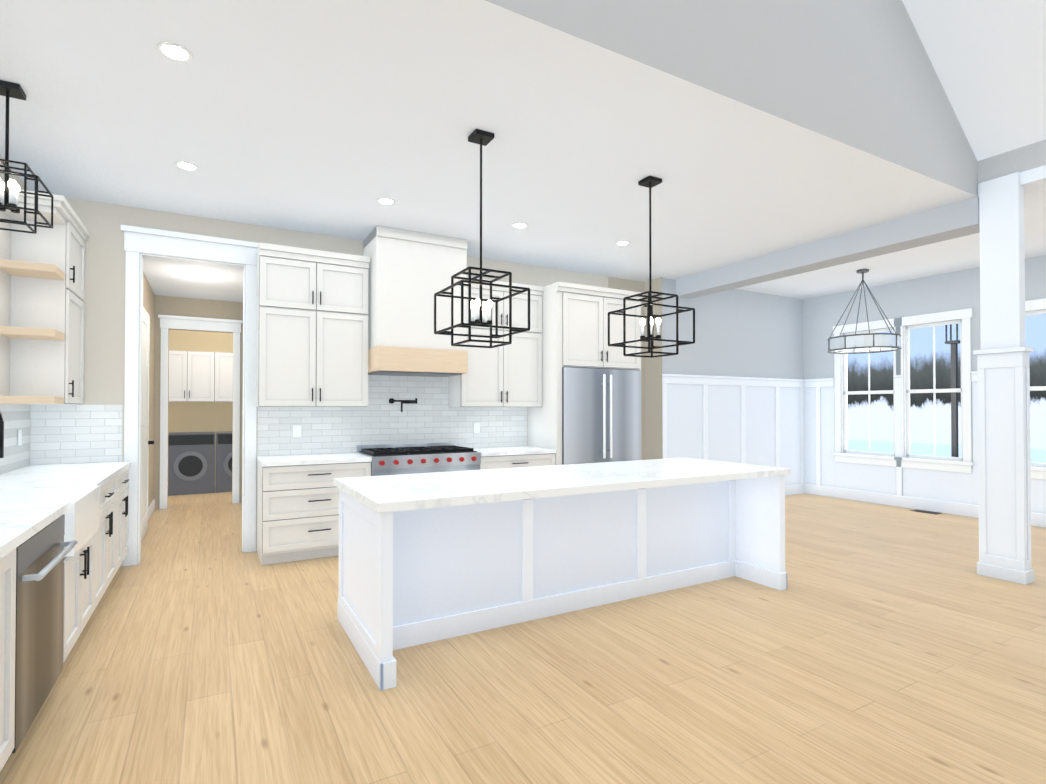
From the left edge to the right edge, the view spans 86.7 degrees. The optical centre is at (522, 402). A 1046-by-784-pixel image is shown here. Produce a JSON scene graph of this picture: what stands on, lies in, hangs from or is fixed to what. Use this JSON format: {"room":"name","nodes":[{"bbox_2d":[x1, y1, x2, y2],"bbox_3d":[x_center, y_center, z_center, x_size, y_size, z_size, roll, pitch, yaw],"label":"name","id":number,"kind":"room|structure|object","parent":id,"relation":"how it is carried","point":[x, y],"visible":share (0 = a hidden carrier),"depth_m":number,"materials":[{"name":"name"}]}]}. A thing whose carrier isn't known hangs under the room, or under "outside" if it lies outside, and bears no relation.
{"room":"kitchen","nodes":[
{"label":"kitchen","id":0,"kind":"room"},
{"bbox_2d":[0,155,29,473],"bbox_3d":[-1.213,-1.868,-0.647,0.150,6.500,12.250,0,-1,-29],"label":"wall","id":1,"kind":"structure","parent":0,"point":[19,181],"depth_m":4.19,"materials":[{"name":"beige paint"}]},
{"bbox_2d":[18,430,21,445],"bbox_3d":[-3.914,0.275,4.311,0.006,0.120,0.080,0,-1,-29],"label":"outlet","id":2,"kind":"object","parent":1,"relation":"attached to","point":[19,431],"depth_m":4.30,"materials":[{"name":"white plastic"}]},
{"bbox_2d":[0,189,73,403],"bbox_3d":[-3.515,-0.729,3.988,0.383,1.480,0.348,0,-1,-29],"label":"shelf","id":3,"kind":"object","parent":1,"relation":"attached to","point":[63,211],"visible":0.9,"depth_m":3.93,"materials":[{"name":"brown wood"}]},
{"bbox_2d":[9,211,89,404],"bbox_3d":[-3.752,-0.724,4.411,0.383,1.480,0.617,0,-1,-29],"label":"upper cabinet","id":4,"kind":"object","parent":1,"relation":"attached to","point":[46,368],"visible":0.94,"depth_m":4.17,"materials":[{"name":"grey wood"}]},
{"bbox_2d":[0,404,122,473],"bbox_3d":[-2.883,0.250,3.096,0.625,0.497,3.750,0,-1,-29],"label":"backsplash","id":5,"kind":"structure","parent":1,"relation":"attached to","point":[61,434],"depth_m":4.67,"materials":[{"name":"tile"}]},
{"bbox_2d":[143,272,154,506],"bbox_3d":[-4.414,-0.019,6.350,0.100,2.950,3.120,0,-1,-29],"label":"wall","id":6,"kind":"structure","parent":0,"point":[154,306],"depth_m":7.27,"materials":[{"name":"beige paint"}]},
{"bbox_2d":[141,307,153,540],"bbox_3d":[-4.067,0.222,5.975,0.100,2.440,0.870,0,-1,-29],"label":"door leaf","id":7,"kind":"structure","parent":6,"relation":"in","point":[146,442],"depth_m":6.07,"materials":[{"name":"white wood"}]},
{"bbox_2d":[143,258,242,301],"bbox_3d":[-3.891,-1.541,6.660,1.300,0.100,3.120,0,-1,-29],"label":"ceiling","id":8,"kind":"structure","parent":0,"point":[172,279],"depth_m":6.77,"materials":[{"name":"white paint"}]},
{"bbox_2d":[155,295,242,508],"bbox_3d":[-4.617,-0.002,7.957,1.080,2.950,0.120,0,-1,-29],"label":"wall","id":9,"kind":"structure","parent":0,"point":[164,305],"depth_m":7.81,"materials":[{"name":"beige paint"}]},
{"bbox_2d":[168,330,232,486],"bbox_3d":[-5.511,0.017,9.794,3.200,2.950,0.100,0,-1,-29],"label":"wall","id":10,"kind":"structure","parent":0,"point":[215,417],"depth_m":9.67,"materials":[{"name":"beige paint"}]},
{"bbox_2d":[169,350,220,401],"bbox_3d":[-5.676,-0.437,9.441,0.861,0.850,0.358,0,-1,-29],"label":"upper cabinet","id":11,"kind":"object","parent":10,"relation":"attached to","point":[196,376],"depth_m":9.33,"materials":[{"name":"grey wood"}]},
{"bbox_2d":[221,352,232,401],"bbox_3d":[-5.031,-0.433,9.803,0.859,0.850,0.358,0,-1,-29],"label":"upper cabinet","id":12,"kind":"object","parent":10,"relation":"attached to","point":[226,358],"depth_m":9.57,"materials":[{"name":"grey wood"}]},
{"bbox_2d":[30,197,644,566],"bbox_3d":[-1.211,-0.135,6.275,6.650,3.180,0.150,0,-1,-29],"label":"wall","id":13,"kind":"structure","parent":0,"point":[104,333],"depth_m":4.89,"materials":[{"name":"beige paint"}]},
{"bbox_2d":[121,225,258,565],"bbox_3d":[-3.818,-0.042,6.505,1.120,3.000,3.195,0,-1,-29],"label":"door frame","id":14,"kind":"structure","parent":13,"relation":"attached to","point":[150,242],"depth_m":5.30,"materials":[{"name":"white wood"}]},
{"bbox_2d":[293,425,300,436],"bbox_3d":[-2.273,0.288,5.578,0.080,0.120,0.006,0,-1,-29],"label":"outlet","id":15,"kind":"object","parent":13,"relation":"attached to","point":[296,430],"depth_m":5.57,"materials":[{"name":"white plastic"}]},
{"bbox_2d":[256,242,369,406],"bbox_3d":[-2.072,-0.708,5.487,1.000,1.510,0.388,0,-1,-29],"label":"upper cabinet","id":16,"kind":"object","parent":13,"relation":"attached to","point":[312,329],"visible":1,"depth_m":5.32,"materials":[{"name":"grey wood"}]},
{"bbox_2d":[257,375,526,455],"bbox_3d":[-1.270,0.117,6.153,3.030,0.827,0.002,0,-1,-29],"label":"backsplash","id":17,"kind":"structure","parent":13,"relation":"attached to","point":[431,416],"depth_m":6.06,"materials":[{"name":"tile"}]},
{"bbox_2d":[389,398,416,411],"bbox_3d":[-1.281,0.028,6.013,0.293,0.150,0.224,0,-1,-29],"label":"pot filler","id":18,"kind":"object","parent":17,"relation":"attached to","point":[391,400],"visible":1,"depth_m":6.03,"materials":[{"name":"black metal"}]},
{"bbox_2d":[363,226,467,376],"bbox_3d":[-1.147,-1.010,5.895,0.960,1.433,0.588,0,-1,-29],"label":"range hood","id":19,"kind":"object","parent":13,"relation":"attached to","point":[410,273],"visible":0.85,"depth_m":5.63,"materials":[{"name":"white wood"}]},
{"bbox_2d":[474,423,479,432],"bbox_3d":[-0.547,0.298,6.547,0.080,0.120,0.006,0,-1,-29],"label":"outlet","id":20,"kind":"object","parent":13,"relation":"attached to","point":[476,425],"depth_m":6.55,"materials":[{"name":"white plastic"}]},
{"bbox_2d":[449,277,543,406],"bbox_3d":[-0.302,-0.658,6.480,1.040,1.430,0.388,0,-1,-29],"label":"upper cabinet","id":21,"kind":"object","parent":13,"relation":"attached to","point":[509,375],"visible":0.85,"depth_m":6.35,"materials":[{"name":"grey wood"}]},
{"bbox_2d":[542,286,643,373],"bbox_3d":[0.797,-0.863,6.934,1.154,0.910,0.678,0,-1,-29],"label":"upper cabinet","id":22,"kind":"object","parent":13,"relation":"attached to","point":[574,325],"depth_m":6.55,"materials":[{"name":"grey wood"}]},
{"bbox_2d":[0,0,1045,299],"bbox_3d":[3.112,-1.832,1.811,10.100,0.120,12.300,0,-1,-29],"label":"ceiling","id":23,"kind":"structure","parent":0,"point":[336,118],"depth_m":3.74,"materials":[{"name":"white paint"}]},
{"bbox_2d":[0,80,53,233],"bbox_3d":[-2.868,-1.369,3.081,0.339,0.777,0.339,0,-1,-29],"label":"light","id":24,"kind":"object","parent":23,"relation":"hanging from","point":[9,190],"visible":1,"depth_m":3.08,"materials":[{"name":"black metal"}]},
{"bbox_2d":[157,42,192,61],"bbox_3d":[-1.748,-1.758,2.785,0.150,0.006,0.150,0,-1,-29],"label":"recessed light","id":25,"kind":"object","parent":23,"relation":"in","point":[174,51],"visible":1,"depth_m":2.78,"materials":[{"name":"white plastic"}]},
{"bbox_2d":[175,161,198,170],"bbox_3d":[-2.482,-1.744,4.093,0.150,0.006,0.150,0,-1,-29],"label":"recessed light","id":26,"kind":"object","parent":23,"relation":"in","point":[186,165],"visible":1,"depth_m":4.08,"materials":[{"name":"white plastic"}]},
{"bbox_2d":[377,198,394,204],"bbox_3d":[-1.181,-1.737,4.789,0.150,0.006,0.150,0,-1,-29],"label":"recessed light","id":27,"kind":"object","parent":23,"relation":"in","point":[387,201],"visible":1,"depth_m":4.79,"materials":[{"name":"white plastic"}]},
{"bbox_2d":[434,129,529,347],"bbox_3d":[-0.275,-1.064,3.628,0.472,1.376,0.472,0,-1,-29],"label":"pendant light","id":28,"kind":"object","parent":23,"relation":"hanging from","point":[480,137],"visible":1,"depth_m":3.60,"materials":[{"name":"black metal"}]},
{"bbox_2d":[512,223,527,227],"bbox_3d":[-0.030,-1.730,5.424,0.150,0.006,0.150,0,-1,-29],"label":"recessed light","id":29,"kind":"object","parent":23,"relation":"in","point":[519,225],"visible":1,"depth_m":5.41,"materials":[{"name":"white plastic"}]},
{"bbox_2d":[616,241,629,244],"bbox_3d":[1.080,-1.724,6.001,0.150,0.006,0.150,0,-1,-29],"label":"recessed light","id":30,"kind":"object","parent":23,"relation":"in","point":[622,242],"visible":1,"depth_m":5.98,"materials":[{"name":"white plastic"}]},
{"bbox_2d":[608,175,694,357],"bbox_3d":[0.998,-1.056,4.343,0.472,1.376,0.472,0,-1,-29],"label":"pendant light","id":31,"kind":"object","parent":23,"relation":"hanging from","point":[649,182],"visible":1,"depth_m":4.33,"materials":[{"name":"black metal"}]},
{"bbox_2d":[676,197,979,298],"bbox_3d":[3.121,-1.610,6.287,0.300,0.230,3.500,0,-1,-29],"label":"beam","id":32,"kind":"structure","parent":23,"relation":"attached to","point":[949,221],"depth_m":5.70,"materials":[{"name":"grey"}]},
{"bbox_2d":[827,269,901,353],"bbox_3d":[4.399,-1.191,7.172,0.820,1.048,0.820,0,-1,-29],"label":"dining chandelier","id":33,"kind":"object","parent":23,"relation":"hanging from","point":[869,342],"visible":1,"depth_m":6.97,"materials":[{"name":"silver metal"}]},
{"bbox_2d":[0,487,1045,783],"bbox_3d":[1.663,1.471,5.378,24.000,0.050,24.000,0,-1,-29],"label":"floor","id":34,"kind":"structure","parent":0,"point":[872,643],"depth_m":2.83,"materials":[{"name":"brown wood"}]},
{"bbox_2d":[0,549,15,771],"bbox_3d":[-2.065,0.967,1.688,0.671,0.880,0.507,0,-1,-29],"label":"base cabinet","id":35,"kind":"object","parent":34,"relation":"on","point":[8,566],"depth_m":2.01,"materials":[{"name":"grey wood"}]},
{"bbox_2d":[11,514,77,753],"bbox_3d":[-2.338,0.981,2.270,0.703,0.864,0.764,0,-1,-29],"label":"dishwasher","id":36,"kind":"object","parent":34,"relation":"on","point":[42,554],"visible":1,"depth_m":2.33,"materials":[{"name":"metal"}]},
{"bbox_2d":[24,509,99,661],"bbox_3d":[-2.789,0.981,2.978,0.671,0.880,0.866,0,-1,-29],"label":"base cabinet","id":37,"kind":"object","parent":34,"relation":"on","point":[82,571],"depth_m":3.06,"materials":[{"name":"grey wood"}]},
{"bbox_2d":[0,461,130,560],"bbox_3d":[-2.852,0.522,3.106,0.687,0.040,3.742,0,-1,-29],"label":"countertop","id":38,"kind":"structure","parent":37,"relation":"on","point":[18,523],"depth_m":3.37,"materials":[{"name":"white stone"}]},
{"bbox_2d":[0,413,3,457],"bbox_3d":[-2.916,0.238,2.913,0.263,0.522,0.132,0,-1,-29],"label":"faucet","id":39,"kind":"object","parent":38,"relation":"on","point":[1,438],"visible":1,"depth_m":3.00,"materials":[{"name":"black metal"}]},
{"bbox_2d":[0,485,99,556],"bbox_3d":[-2.673,0.643,3.009,0.501,0.276,0.720,0,-1,-29],"label":"sink","id":40,"kind":"object","parent":38,"relation":"in","point":[85,499],"depth_m":3.08,"materials":[{"name":"white ceramic"}]},
{"bbox_2d":[100,477,119,599],"bbox_3d":[-3.192,0.988,3.695,0.671,0.880,1.040,0,-1,-29],"label":"base cabinet","id":41,"kind":"object","parent":34,"relation":"on","point":[110,495],"depth_m":3.98,"materials":[{"name":"grey wood"}]},
{"bbox_2d":[120,469,128,564],"bbox_3d":[-3.578,0.995,4.382,0.671,0.880,0.796,0,-1,-29],"label":"base cabinet","id":42,"kind":"object","parent":34,"relation":"on","point":[124,477],"depth_m":4.61,"materials":[{"name":"grey wood"}]},
{"bbox_2d":[168,432,214,495],"bbox_3d":[-5.535,0.997,9.254,0.680,0.980,0.780,0,-1,-29],"label":"washer","id":43,"kind":"object","parent":34,"relation":"on","point":[191,462],"visible":0.9,"depth_m":8.94,"materials":[{"name":"grey metal"}]},
{"bbox_2d":[216,431,232,492],"bbox_3d":[-4.924,1.000,9.597,0.680,0.980,0.780,0,-1,-29],"label":"dryer","id":44,"kind":"object","parent":34,"relation":"on","point":[223,461],"visible":0.27,"depth_m":9.17,"materials":[{"name":"grey metal"}]},
{"bbox_2d":[257,462,370,564],"bbox_3d":[-2.020,1.006,5.347,0.943,0.880,0.645,0,-1,-29],"label":"base cabinet","id":45,"kind":"object","parent":34,"relation":"on","point":[297,507],"depth_m":5.01,"materials":[{"name":"grey wood"}]},
{"bbox_2d":[257,454,371,465],"bbox_3d":[-2.019,0.546,5.346,0.948,0.040,0.663,0,-1,-29],"label":"countertop","id":46,"kind":"structure","parent":45,"relation":"on","point":[310,459],"depth_m":5.18,"materials":[{"name":"white stone"}]},
{"bbox_2d":[357,442,480,475],"bbox_3d":[-1.092,0.951,5.828,1.136,1.000,0.707,0,-1,-29],"label":"range","id":47,"kind":"object","parent":34,"relation":"on","point":[397,459],"visible":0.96,"depth_m":5.62,"materials":[{"name":"silver metal"}]},
{"bbox_2d":[480,454,554,469],"bbox_3d":[-0.199,1.016,6.370,0.946,0.880,0.645,0,-1,-29],"label":"base cabinet","id":48,"kind":"object","parent":34,"relation":"on","point":[506,460],"depth_m":6.09,"materials":[{"name":"grey wood"}]},
{"bbox_2d":[474,446,555,457],"bbox_3d":[-0.196,0.556,6.370,0.946,0.040,0.663,0,-1,-29],"label":"countertop","id":49,"kind":"structure","parent":48,"relation":"on","point":[492,452],"depth_m":6.16,"materials":[{"name":"white stone"}]},
{"bbox_2d":[336,474,789,690],"bbox_3d":[0.395,0.991,3.980,3.136,0.880,1.105,0,-1,-29],"label":"kitchen island","id":50,"kind":"object","parent":34,"relation":"on","point":[429,557],"depth_m":3.66,"materials":[{"name":"grey wood"}]},
{"bbox_2d":[334,458,790,513],"bbox_3d":[0.405,0.529,3.967,3.176,0.044,1.115,0,-1,-29],"label":"island countertop","id":51,"kind":"structure","parent":50,"relation":"on","point":[384,494],"depth_m":3.56,"materials":[{"name":"white stone"}]},
{"bbox_2d":[562,367,640,464],"bbox_3d":[0.823,0.527,6.874,1.134,1.850,0.766,0,-1,-29],"label":"refrigerator","id":52,"kind":"object","parent":34,"relation":"on","point":[601,415],"visible":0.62,"depth_m":6.56,"materials":[{"name":"silver metal"}]},
{"bbox_2d":[910,509,941,514],"bbox_3d":[5.393,1.464,7.416,0.150,0.007,0.310,0,-1,-29],"label":"floor vent","id":53,"kind":"object","parent":34,"relation":"in","point":[924,511],"visible":0.98,"depth_m":7.42,"materials":[{"name":"grey metal"}]},
{"bbox_2d":[645,277,803,459],"bbox_3d":[3.210,-0.161,8.561,3.302,3.280,0.495,0,-1,-29],"label":"wall","id":54,"kind":"structure","parent":0,"point":[740,333],"depth_m":8.19,"materials":[{"name":"beige paint"}]},
{"bbox_2d":[662,374,804,495],"bbox_3d":[3.256,0.547,8.321,3.149,1.860,0.045,0,-1,-29],"label":"wainscoting","id":55,"kind":"structure","parent":54,"relation":"attached to","point":[752,421],"depth_m":8.31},
{"bbox_2d":[485,0,977,195],"bbox_3d":[0.715,-3.420,3.033,7.100,3.318,0.150,0,-1,-29],"label":"wall","id":56,"kind":"structure","parent":0,"point":[860,75],"depth_m":3.57,"materials":[{"name":"grey paint"}]},
{"bbox_2d":[803,255,1045,467],"bbox_3d":[7.536,-0.208,4.077,0.150,3.280,11.950,0,-1,-29],"label":"wall","id":57,"kind":"structure","parent":0,"point":[945,292],"depth_m":7.84,"materials":[{"name":"grey paint"}]},
{"bbox_2d":[833,318,901,466],"bbox_3d":[5.156,-0.139,8.263,0.200,2.110,1.000,0,-1,-29],"label":"window","id":58,"kind":"structure","parent":57,"relation":"in","point":[842,452],"depth_m":8.43,"materials":[{"name":"white wood"}]},
{"bbox_2d":[804,371,1045,527],"bbox_3d":[6.508,0.519,5.701,0.045,1.860,7.800,0,-1,-29],"label":"wainscoting","id":59,"kind":"structure","parent":57,"relation":"attached to","point":[946,492],"depth_m":7.96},
{"bbox_2d":[894,308,973,472],"bbox_3d":[5.575,-0.147,7.518,0.200,2.110,0.930,0,-1,-29],"label":"window","id":60,"kind":"structure","parent":57,"relation":"in","point":[963,463],"depth_m":7.46,"materials":[{"name":"white wood"}]},
{"bbox_2d":[1025,298,1045,479],"bbox_3d":[6.224,-0.159,6.362,0.200,2.110,1.040,0,-1,-29],"label":"window","id":61,"kind":"structure","parent":57,"relation":"in","point":[1039,471],"depth_m":6.54,"materials":[{"name":"white wood"}]},
{"bbox_2d":[945,324,959,456],"bbox_3d":[6.057,0.131,7.780,0.200,2.680,0.200,0,-1,-29],"label":"porch post","id":62,"kind":"object","parent":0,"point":[954,399],"visible":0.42,"depth_m":7.76,"materials":[{"name":"grey wood"}]},
{"bbox_2d":[902,0,1045,160],"bbox_3d":[2.435,-3.730,-0.844,7.900,3.260,8.300,0,-1,-29],"label":"ceiling","id":63,"kind":"structure","parent":0,"point":[987,58],"depth_m":4.15,"materials":[{"name":"white paint"}]},
{"bbox_2d":[973,172,1033,584],"bbox_3d":[3.942,-0.203,4.554,0.170,3.280,0.340,0,-1,-29],"label":"column","id":64,"kind":"structure","parent":0,"point":[1004,467],"depth_m":4.50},
{"bbox_2d":[978,139,1045,184],"bbox_3d":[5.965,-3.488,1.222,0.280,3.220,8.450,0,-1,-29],"label":"beam","id":65,"kind":"structure","parent":0,"point":[1027,157],"depth_m":4.48,"materials":[{"name":"white paint"}]},
{"label":"outside","id":66,"kind":"structure","parent":0,"visible":0},
{"bbox_2d":[847,314,1045,448],"bbox_3d":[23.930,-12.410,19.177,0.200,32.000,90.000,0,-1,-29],"label":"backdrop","id":67,"kind":"structure","parent":66,"point":[921,404],"depth_m":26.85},
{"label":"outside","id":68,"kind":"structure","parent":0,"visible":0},
{"bbox_2d":[848,439,1045,462],"bbox_3d":[14.557,1.884,13.763,21.300,0.100,90.000,0,-1,-29],"label":"snow","id":69,"kind":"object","parent":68,"point":[1038,455],"depth_m":23.29,"materials":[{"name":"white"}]}
]}

